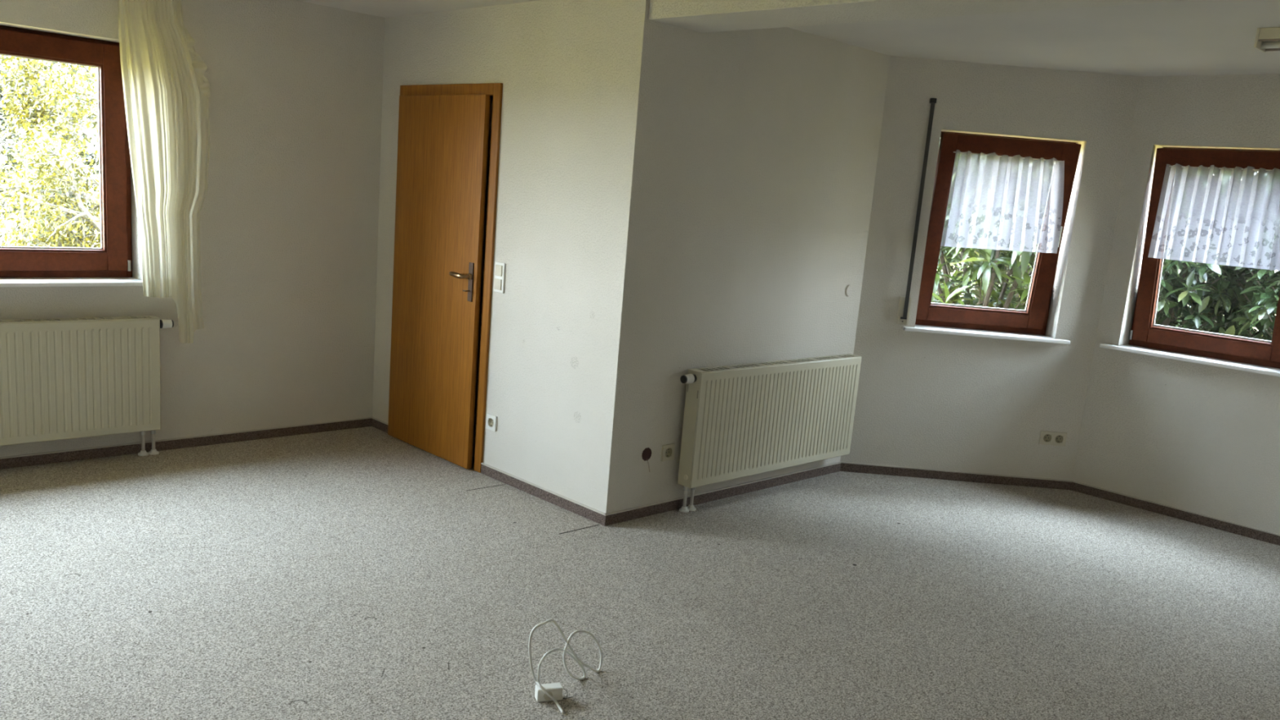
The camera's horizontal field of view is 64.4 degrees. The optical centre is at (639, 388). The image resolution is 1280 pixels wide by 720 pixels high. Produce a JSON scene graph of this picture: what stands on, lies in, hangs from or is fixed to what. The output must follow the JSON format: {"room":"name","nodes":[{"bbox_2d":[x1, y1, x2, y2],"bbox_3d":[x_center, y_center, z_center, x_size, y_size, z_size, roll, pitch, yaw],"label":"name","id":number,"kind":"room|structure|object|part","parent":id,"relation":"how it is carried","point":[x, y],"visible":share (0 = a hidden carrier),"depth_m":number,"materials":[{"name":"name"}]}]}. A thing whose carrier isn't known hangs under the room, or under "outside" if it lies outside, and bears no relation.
{"room":"empty living room","nodes":[
{"label":"empty living room","id":0,"kind":"room"},
{"bbox_2d":[0,0,384,457],"bbox_3d":[-3.357,-0.805,4.590,5.300,2.434,0.300,-6,16,-44],"label":"wall","id":1,"kind":"structure","parent":0,"point":[289,214],"depth_m":5.64,"materials":[{"name":"paint"}]},
{"bbox_2d":[0,25,142,287],"bbox_3d":[-3.077,-1.082,4.696,1.411,1.197,0.267,-6,16,-44],"label":"window","id":2,"kind":"structure","parent":1,"relation":"in","point":[110,264],"depth_m":5.08,"materials":[{"name":"red wood"}]},
{"bbox_3d":[-3.101,-0.501,4.787,1.411,0.022,0.201,-6,16,-44],"label":"sill","id":3,"kind":"part","parent":2,"relation":"part of","materials":[{"name":"white stone"}]},
{"bbox_2d":[0,315,173,456],"bbox_3d":[-3.001,0.039,4.865,1.481,0.736,0.100,-6,16,-44],"label":"radiator","id":4,"kind":"object","parent":1,"relation":"attached to","point":[62,379],"visible":1,"depth_m":5.01,"materials":[{"name":"metal"}]},
{"bbox_3d":[-3.046,-0.033,4.848,1.394,0.578,0.012,-6,16,-44],"label":"panel","id":5,"kind":"part","parent":4,"relation":"part of","materials":[{"name":"metal"}]},
{"bbox_2d":[0,315,159,323],"bbox_3d":[-2.996,-0.316,4.765,1.402,0.004,0.087,-6,16,-44],"label":"grille","id":6,"kind":"object","parent":4,"relation":"attached to","point":[139,319],"depth_m":5.03,"materials":[{"name":"metal"}]},
{"bbox_2d":[0,417,371,469],"bbox_3d":[-3.345,0.387,4.712,4.700,0.058,0.013,-6,16,-44],"label":"baseboard","id":7,"kind":"structure","parent":1,"relation":"attached to","point":[43,458],"depth_m":5.52,"materials":[{"name":"fabric"}]},
{"bbox_2d":[372,0,645,513],"bbox_3d":[-0.820,-0.791,5.582,0.300,2.434,2.466,-6,16,-44],"label":"wall","id":8,"kind":"structure","parent":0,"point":[568,71],"depth_m":5.00,"materials":[{"name":"paint"}]},
{"bbox_2d":[387,82,502,472],"bbox_3d":[-1.103,-0.639,5.684,0.260,2.051,0.955,-6,16,-44],"label":"door","id":9,"kind":"structure","parent":8,"relation":"attached to","point":[443,129],"depth_m":5.58,"materials":[{"name":"brown wood"}]},
{"bbox_3d":[-0.959,-0.604,5.401,0.064,0.034,0.143,-6,15,-44],"label":"handle","id":10,"kind":"part","parent":9,"relation":"part of","materials":[{"name":"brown metal"}]},
{"bbox_3d":[-0.898,-0.567,5.393,0.008,0.207,0.038,-6,15,-44],"label":"handle plate","id":11,"kind":"part","parent":9,"relation":"part of","materials":[{"name":"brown metal"}]},
{"bbox_2d":[371,417,607,525],"bbox_3d":[-0.919,0.414,5.595,0.013,0.058,2.178,-6,16,-44],"label":"baseboard","id":12,"kind":"structure","parent":8,"relation":"attached to","point":[587,512],"depth_m":5.19,"materials":[{"name":"fabric"}]},
{"bbox_2d":[485,413,497,431],"bbox_3d":[-0.795,0.179,5.440,0.012,0.082,0.082,-6,16,-44],"label":"power socket","id":13,"kind":"object","parent":8,"relation":"attached to","point":[491,420],"visible":1,"depth_m":5.44,"materials":[{"name":"white plastic"}]},
{"bbox_2d":[493,261,505,293],"bbox_3d":[-0.733,-0.580,5.289,0.016,0.156,0.082,-6,16,-44],"label":"light switch","id":14,"kind":"object","parent":8,"relation":"attached to","point":[500,268],"visible":1,"depth_m":5.28,"materials":[{"name":"white plastic"}]},
{"bbox_2d":[0,426,1279,719],"bbox_3d":[0.429,1.121,3.037,8.240,0.120,8.466,-6,16,-44],"label":"floor","id":15,"kind":"structure","parent":0,"point":[364,573],"depth_m":4.02,"materials":[{"name":"carpet"}]},
{"bbox_2d":[528,618,602,714],"bbox_3d":[-0.231,0.828,3.247,0.133,0.271,0.335,8,12,17],"label":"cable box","id":16,"kind":"object","parent":15,"relation":"on","point":[551,691],"visible":1,"depth_m":3.17,"materials":[{"name":"white plastic"}]},
{"bbox_2d":[605,0,890,513],"bbox_3d":[0.562,-0.649,5.445,2.061,2.434,0.300,-6,16,-44],"label":"wall","id":17,"kind":"structure","parent":0,"point":[755,157],"depth_m":5.07,"materials":[{"name":"paint"}]},
{"bbox_2d":[641,447,651,471],"bbox_3d":[0.035,0.349,4.967,0.066,0.126,0.013,-6,16,-44],"label":"junction box","id":18,"kind":"object","parent":17,"relation":"attached to","point":[646,453],"visible":1,"depth_m":4.97,"materials":[{"name":"brown plastic"}]},
{"bbox_2d":[660,443,675,462],"bbox_3d":[0.140,0.316,5.065,0.082,0.082,0.012,-6,16,-44],"label":"power socket","id":19,"kind":"object","parent":17,"relation":"attached to","point":[668,450],"visible":1,"depth_m":5.06,"materials":[{"name":"plastic"}]},
{"bbox_2d":[603,462,841,525],"bbox_3d":[0.527,0.548,5.519,1.947,0.058,0.013,-6,16,-44],"label":"baseboard","id":20,"kind":"structure","parent":17,"relation":"attached to","point":[613,517],"depth_m":5.41,"materials":[{"name":"fabric"}]},
{"bbox_2d":[677,353,861,512],"bbox_3d":[0.704,0.218,5.510,1.469,0.736,0.100,-6,16,-44],"label":"radiator","id":21,"kind":"object","parent":17,"relation":"attached to","point":[742,420],"visible":1,"depth_m":5.37,"materials":[{"name":"metal"}]},
{"bbox_3d":[0.243,0.198,5.038,0.003,0.588,0.084,-6,16,-44],"label":"panel","id":22,"kind":"part","parent":21,"relation":"part of","materials":[{"name":"metal"}]},
{"bbox_2d":[688,353,861,373],"bbox_3d":[0.763,-0.142,5.464,1.390,0.004,0.087,-6,16,-44],"label":"grille","id":23,"kind":"object","parent":21,"relation":"attached to","point":[841,358],"depth_m":5.42,"materials":[{"name":"metal"}]},
{"bbox_3d":[0.713,0.140,5.547,1.382,0.578,0.012,-6,16,-44],"label":"panel","id":24,"kind":"part","parent":21,"relation":"part of","materials":[{"name":"metal"}]},
{"bbox_2d":[844,284,853,296],"bbox_3d":[1.212,-0.570,5.898,0.072,0.072,0.008,-6,16,-44],"label":"blind cover","id":25,"kind":"object","parent":17,"relation":"attached to","point":[848,291],"visible":1,"depth_m":5.89,"materials":[{"name":"plastic"}]},
{"bbox_2d":[297,0,1279,76],"bbox_3d":[0.639,-1.415,2.536,8.240,0.200,8.466,-6,16,-44],"label":"ceiling","id":26,"kind":"structure","parent":0,"point":[1195,37],"depth_m":4.87,"materials":[{"name":"paint"}]},
{"bbox_2d":[648,0,1193,32],"bbox_3d":[1.561,-1.300,3.153,0.352,0.134,4.007,-6,16,-44],"label":"beam","id":27,"kind":"structure","parent":26,"relation":"attached to","point":[700,15],"depth_m":3.94,"materials":[{"name":"paint"}]},
{"bbox_2d":[1253,26,1279,52],"bbox_3d":[2.791,-1.382,3.990,0.138,0.078,0.640,-6,16,-44],"label":"ceiling lamp","id":28,"kind":"object","parent":26,"relation":"attached to","point":[1267,39],"visible":1,"depth_m":4.16,"materials":[{"name":"plastic"}]},
{"bbox_2d":[840,55,1140,480],"bbox_3d":[2.022,-0.662,6.122,1.668,2.434,0.300,5,11,0],"label":"wall","id":29,"kind":"structure","parent":0,"point":[932,401],"depth_m":6.00,"materials":[{"name":"paint"}]},
{"bbox_2d":[896,97,937,324],"bbox_3d":[1.605,-1.015,5.889,0.068,1.297,0.030,5,11,0],"label":"strap","id":30,"kind":"object","parent":29,"relation":"attached to","point":[904,303],"visible":1,"depth_m":5.91,"materials":[{"name":"grey fabric"}]},
{"bbox_3d":[1.559,-0.462,6.004,0.068,0.163,0.020,5,11,0],"label":"winder plate","id":31,"kind":"part","parent":30,"relation":"part of","materials":[{"name":"plastic"}]},
{"bbox_2d":[840,461,1071,489],"bbox_3d":[1.924,0.530,6.198,1.419,0.058,0.013,5,11,0],"label":"baseboard","id":32,"kind":"structure","parent":29,"relation":"attached to","point":[845,466],"depth_m":6.19,"materials":[{"name":"wood"}]},
{"bbox_2d":[902,131,1081,344],"bbox_3d":[2.095,-0.896,6.005,0.980,1.165,0.267,5,11,0],"label":"window","id":33,"kind":"structure","parent":29,"relation":"in","point":[1029,324],"depth_m":6.01,"materials":[{"name":"red wood"}]},
{"bbox_3d":[2.048,-0.331,6.083,0.980,0.022,0.201,5,11,0],"label":"sill","id":34,"kind":"part","parent":33,"relation":"part of","materials":[{"name":"white stone"}]},
{"bbox_2d":[940,149,1064,253],"bbox_3d":[2.106,-1.072,5.861,0.684,0.551,0.054,5,11,0],"label":"lace curtain","id":35,"kind":"object","parent":33,"relation":"hanging from","point":[986,184],"visible":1,"depth_m":5.86,"materials":[{"name":"white fabric"}]},
{"bbox_3d":[2.109,-1.329,5.820,0.632,0.008,0.006,5,11,0],"label":"curtain rod","id":36,"kind":"part","parent":35,"relation":"part of","materials":[{"name":"white metal"}]},
{"bbox_3d":[2.445,-0.878,5.950,0.026,0.150,0.051,5,18,0],"label":"handle","id":37,"kind":"part","parent":33,"relation":"part of","materials":[{"name":"grey metal"}]},
{"bbox_2d":[1038,431,1066,446],"bbox_3d":[2.496,0.299,6.145,0.157,0.082,0.012,5,11,0],"label":"power socket","id":38,"kind":"object","parent":29,"relation":"attached to","point":[1046,437],"visible":1,"depth_m":6.14,"materials":[{"name":"plastic"}]},
{"bbox_2d":[1071,74,1279,534],"bbox_3d":[3.531,-0.393,5.390,0.300,2.434,2.248,-6,16,-44],"label":"wall","id":39,"kind":"structure","parent":0,"point":[1196,437],"depth_m":5.71,"materials":[{"name":"paint"}]},
{"bbox_2d":[1070,480,1279,546],"bbox_3d":[3.323,0.781,5.510,0.013,0.058,2.000,-6,16,-44],"label":"baseboard","id":40,"kind":"structure","parent":39,"relation":"attached to","point":[1176,513],"depth_m":5.77,"materials":[{"name":"wood"}]},
{"bbox_2d":[1099,146,1279,377],"bbox_3d":[3.199,-0.726,5.595,0.267,1.169,1.035,-6,16,-44],"label":"window","id":41,"kind":"structure","parent":39,"relation":"in","point":[1146,337],"depth_m":5.70,"materials":[{"name":"red wood"}]},
{"bbox_3d":[3.128,-0.163,5.682,0.201,0.022,1.035,-6,16,-44],"label":"sill","id":42,"kind":"part","parent":41,"relation":"part of","materials":[{"name":"white stone"}]},
{"bbox_2d":[1147,163,1279,271],"bbox_3d":[3.148,-0.933,5.469,0.054,0.526,0.707,-6,16,-44],"label":"lace curtain","id":43,"kind":"object","parent":41,"relation":"hanging from","point":[1249,197],"visible":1,"depth_m":5.49,"materials":[{"name":"white fabric"}]},
{"bbox_3d":[3.167,-1.177,5.436,0.006,0.006,0.667,-6,16,-44],"label":"curtain rod","id":44,"kind":"part","parent":43,"relation":"part of","materials":[{"name":"white plastic"}]},
{"label":"outside","id":45,"kind":"structure","parent":0,"visible":0},
{"bbox_2d":[0,172,1275,332],"bbox_3d":[-0.197,1.017,4.932,120.000,0.250,120.000,-6,16,-44],"label":"ground","id":46,"kind":"structure","parent":45,"point":[91,189],"depth_m":29.82,"materials":[{"name":"green plant"}]},
{"bbox_2d":[0,55,67,246],"bbox_3d":[-7.096,-2.549,10.482,2.868,3.569,2.498,5,11,0],"label":"tree","id":47,"kind":"object","parent":46,"relation":"on","point":[7,133],"visible":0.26,"depth_m":11.22,"materials":[{"name":"green plant"}]},
{"bbox_2d":[0,55,100,247],"bbox_3d":[-8.357,-3.423,14.513,6.269,3.632,1.493,-6,16,-44],"label":"clipped hedge","id":48,"kind":"object","parent":46,"relation":"on","point":[87,156],"visible":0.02,"depth_m":13.87,"materials":[{"name":"green plant"}]},
{"bbox_2d":[0,58,101,247],"bbox_3d":[-4.910,-1.718,9.153,2.458,2.758,2.094,-6,16,-44],"label":"tree","id":49,"kind":"object","parent":46,"relation":"on","point":[46,237],"visible":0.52,"depth_m":8.92,"materials":[{"name":"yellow plant"}]},
{"bbox_2d":[0,54,101,248],"bbox_3d":[-5.513,-2.531,10.747,2.796,3.633,2.422,11,13,28],"label":"tree","id":50,"kind":"object","parent":46,"relation":"on","point":[39,111],"visible":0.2,"depth_m":10.36,"materials":[{"name":"green plant"}]},
{"bbox_2d":[936,249,1015,306],"bbox_3d":[2.570,-2.637,13.087,7.804,4.573,1.228,5,11,0],"label":"clipped hedge","id":51,"kind":"object","parent":46,"relation":"on","point":[953,269],"visible":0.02,"depth_m":12.91,"materials":[{"name":"green plant"}]},
{"bbox_2d":[933,206,1035,308],"bbox_3d":[3.454,-1.407,9.422,1.965,3.493,2.310,9,12,22],"label":"rhododendron","id":52,"kind":"object","parent":46,"relation":"on","point":[1028,270],"visible":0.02,"depth_m":9.34,"materials":[{"name":"green plant"}]},
{"bbox_2d":[931,139,1044,310],"bbox_3d":[2.640,-0.882,7.728,1.706,3.024,2.163,-6,16,-44],"label":"bush","id":53,"kind":"object","parent":46,"relation":"on","point":[980,268],"visible":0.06,"depth_m":7.38,"materials":[{"name":"green plant"}]},
{"bbox_2d":[963,220,1279,337],"bbox_3d":[6.830,-1.521,9.401,1.223,4.436,7.676,-6,16,-44],"label":"clipped hedge","id":54,"kind":"object","parent":46,"relation":"on","point":[1007,287],"visible":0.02,"depth_m":11.52,"materials":[{"name":"green plant"}]},
{"bbox_2d":[1161,226,1263,328],"bbox_3d":[4.579,-1.162,9.033,1.861,3.209,1.765,-6,16,-44],"label":"cherry laurel","id":55,"kind":"object","parent":46,"relation":"on","point":[1235,227],"visible":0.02,"depth_m":8.72,"materials":[{"name":"green plant"}]},
{"bbox_2d":[1155,222,1277,337],"bbox_3d":[3.731,-0.797,7.406,1.540,2.983,1.585,-6,16,-44],"label":"bush","id":56,"kind":"object","parent":46,"relation":"on","point":[1180,293],"visible":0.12,"depth_m":6.93,"materials":[{"name":"green plant"}]},
{"bbox_2d":[1207,227,1279,341],"bbox_3d":[4.584,-0.583,6.633,1.549,3.002,1.553,5,11,3],"label":"bush","id":57,"kind":"object","parent":46,"relation":"on","point":[1260,314],"visible":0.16,"depth_m":6.70,"materials":[{"name":"green plant"}]},
{"bbox_3d":[-2.793,-1.967,4.456,1.900,0.018,0.080,-6,16,-44],"label":"rail","id":58,"kind":"object","parent":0,"visible":0},
{"bbox_2d":[117,0,210,343],"bbox_3d":[-2.372,-1.121,5.102,0.444,1.819,0.103,-6,16,-44],"label":"sheer curtain","id":59,"kind":"object","parent":58,"relation":"hanging from","point":[166,91],"visible":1,"depth_m":5.11,"materials":[{"name":"white fabric"}]}
]}

